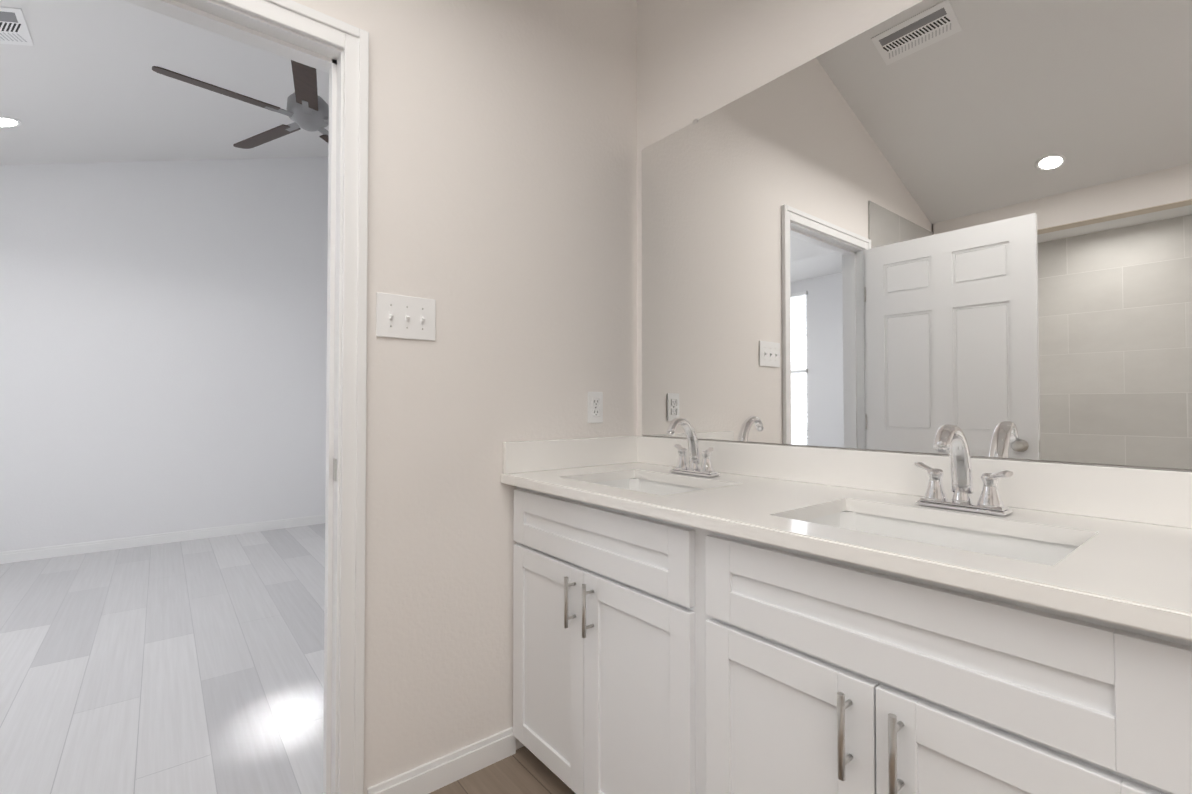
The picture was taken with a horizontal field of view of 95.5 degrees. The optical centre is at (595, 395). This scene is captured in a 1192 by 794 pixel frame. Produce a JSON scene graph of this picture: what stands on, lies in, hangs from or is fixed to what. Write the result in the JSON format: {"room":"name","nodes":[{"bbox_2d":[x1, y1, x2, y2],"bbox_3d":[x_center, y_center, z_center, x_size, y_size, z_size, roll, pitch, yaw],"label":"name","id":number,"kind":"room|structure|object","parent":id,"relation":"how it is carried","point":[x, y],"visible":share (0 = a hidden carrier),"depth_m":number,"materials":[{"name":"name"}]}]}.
{"room":"bathroom","nodes":[
{"label":"bathroom","id":0,"kind":"room"},
{"bbox_2d":[0,157,327,551],"bbox_3d":[-4.105,-0.718,4.118,4.440,3.850,0.120,1,-1,-39],"label":"wall","id":1,"kind":"structure","parent":0,"point":[163,346],"depth_m":4.46,"materials":[{"name":"white paint"}]},
{"bbox_2d":[0,515,324,563],"bbox_3d":[-4.063,1.165,4.033,4.200,0.082,0.015,1,-1,-39],"label":"baseboard","id":2,"kind":"structure","parent":1,"relation":"attached to","point":[68,549],"depth_m":4.38,"materials":[{"name":"white wood"}]},
{"bbox_2d":[0,0,328,164],"bbox_3d":[-2.491,-1.953,2.781,3.385,1.173,4.020,1,-1,-39],"label":"ceiling","id":3,"kind":"structure","parent":0,"point":[81,81],"depth_m":3.44,"materials":[{"name":"white paint"}]},
{"bbox_2d":[0,116,21,127],"bbox_3d":[-3.710,-1.710,3.388,0.163,0.055,0.170,1,-1,-39],"label":"recessed light","id":4,"kind":"object","parent":3,"relation":"in","point":[8,122],"visible":1,"depth_m":3.41,"materials":[{"name":"white"}]},
{"bbox_2d":[0,7,33,45],"bbox_3d":[-2.945,-1.743,2.534,0.401,0.132,0.330,1,-1,-39],"label":"ceiling vent","id":5,"kind":"object","parent":3,"relation":"in","point":[14,30],"visible":1,"depth_m":2.63,"materials":[{"name":"white metal"}]},
{"bbox_2d":[152,60,328,148],"bbox_3d":[-1.317,-1.677,2.426,1.030,0.946,1.052,1,-1,-39],"label":"ceiling fan","id":6,"kind":"object","parent":3,"relation":"hanging from","point":[307,108],"visible":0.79,"depth_m":2.35,"materials":[{"name":"silver metal"}]},
{"bbox_2d":[0,523,575,793],"bbox_3d":[-1.706,1.185,1.100,4.200,0.060,7.540,1,-1,-39],"label":"floor","id":7,"kind":"structure","parent":0,"point":[196,666],"depth_m":2.29,"materials":[{"name":"grey wood"}]},
{"bbox_2d":[501,480,1191,793],"bbox_3d":[0.691,0.712,0.993,0.603,0.882,2.437,1,-1,-39],"label":"bathroom vanity","id":8,"kind":"object","parent":7,"relation":"on","point":[754,618],"depth_m":0.97,"materials":[{"name":"white wood"}]},
{"bbox_2d":[501,460,1191,627],"bbox_3d":[0.695,0.256,0.996,0.603,0.030,2.450,1,-1,-39],"label":"countertop","id":9,"kind":"structure","parent":8,"relation":"on","point":[1135,567],"depth_m":0.95,"materials":[{"name":"white stone"}]},
{"bbox_2d":[585,472,724,495],"bbox_3d":[0.150,0.357,1.607,0.383,0.174,0.514,1,-1,-39],"label":"sink","id":10,"kind":"object","parent":9,"relation":"in","point":[662,485],"depth_m":1.80,"materials":[{"name":"white ceramic"}]},
{"bbox_2d":[666,417,719,476],"bbox_3d":[0.279,0.160,1.718,0.152,0.184,0.195,1,-1,-39],"label":"faucet","id":11,"kind":"object","parent":9,"relation":"on","point":[693,467],"visible":1,"depth_m":1.72,"materials":[{"name":"silver metal"}]},
{"bbox_2d":[793,504,1092,563],"bbox_3d":[0.618,0.346,1.025,0.383,0.174,0.513,1,-1,-39],"label":"sink","id":12,"kind":"object","parent":9,"relation":"in","point":[999,539],"depth_m":1.13,"materials":[{"name":"white ceramic"}]},
{"bbox_2d":[914,424,1012,515],"bbox_3d":[0.747,0.150,1.136,0.152,0.184,0.195,1,-1,-39],"label":"faucet","id":13,"kind":"object","parent":9,"relation":"on","point":[951,438],"visible":1,"depth_m":1.14,"materials":[{"name":"silver metal"}]},
{"bbox_2d":[292,0,636,793],"bbox_3d":[-1.558,-0.774,0.854,4.320,3.850,0.120,1,-1,-39],"label":"wall","id":14,"kind":"structure","parent":0,"point":[502,182],"depth_m":1.71,"materials":[{"name":"white paint"}]},
{"bbox_2d":[122,0,368,793],"bbox_3d":[-1.055,0.073,1.244,0.965,2.169,0.165,1,-1,-39],"label":"door frame","id":15,"kind":"structure","parent":14,"relation":"attached to","point":[337,50],"depth_m":1.47,"materials":[{"name":"white wood"}]},
{"bbox_2d":[376,292,435,340],"bbox_3d":[-0.545,-0.227,1.569,0.172,0.124,0.018,1,-1,-39],"label":"switch plate","id":16,"kind":"object","parent":14,"relation":"attached to","point":[403,317],"visible":1,"depth_m":1.57,"materials":[{"name":"white plastic"}]},
{"bbox_2d":[367,727,515,793],"bbox_3d":[-0.446,1.123,1.630,0.460,0.082,0.015,1,-1,-39],"label":"baseboard","id":17,"kind":"structure","parent":14,"relation":"attached to","point":[439,773],"depth_m":1.62,"materials":[{"name":"white wood"}]},
{"bbox_2d":[503,436,636,471],"bbox_3d":[-0.073,0.206,1.939,0.579,0.102,0.020,1,-1,-39],"label":"backsplash","id":18,"kind":"structure","parent":14,"relation":"attached to","point":[519,456],"depth_m":1.90,"materials":[{"name":"white stone"}]},
{"bbox_2d":[588,392,602,422],"bbox_3d":[-0.002,0.044,2.006,0.070,0.115,0.010,1,-1,-39],"label":"outlet","id":19,"kind":"object","parent":14,"relation":"attached to","point":[595,407],"visible":1,"depth_m":2.00,"materials":[{"name":"white plastic"}]},
{"bbox_2d":[637,0,1191,470],"bbox_3d":[1.312,-0.775,0.826,0.120,3.850,3.520,1,-1,-39],"label":"wall","id":20,"kind":"structure","parent":0,"point":[699,58],"depth_m":1.85,"materials":[{"name":"white paint"}]},
{"bbox_2d":[637,436,1191,527],"bbox_3d":[0.922,0.193,1.180,0.020,0.102,2.450,1,-1,-39],"label":"backsplash","id":21,"kind":"structure","parent":20,"relation":"attached to","point":[1154,496],"depth_m":1.22,"materials":[{"name":"white stone"}]},
{"bbox_2d":[642,0,1191,468],"bbox_3d":[0.937,-0.426,1.183,0.008,1.127,2.415,1,-1,-39],"label":"vanity mirror","id":22,"kind":"object","parent":20,"relation":"attached to","point":[914,228],"visible":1,"depth_m":1.30,"materials":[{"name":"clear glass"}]}
]}

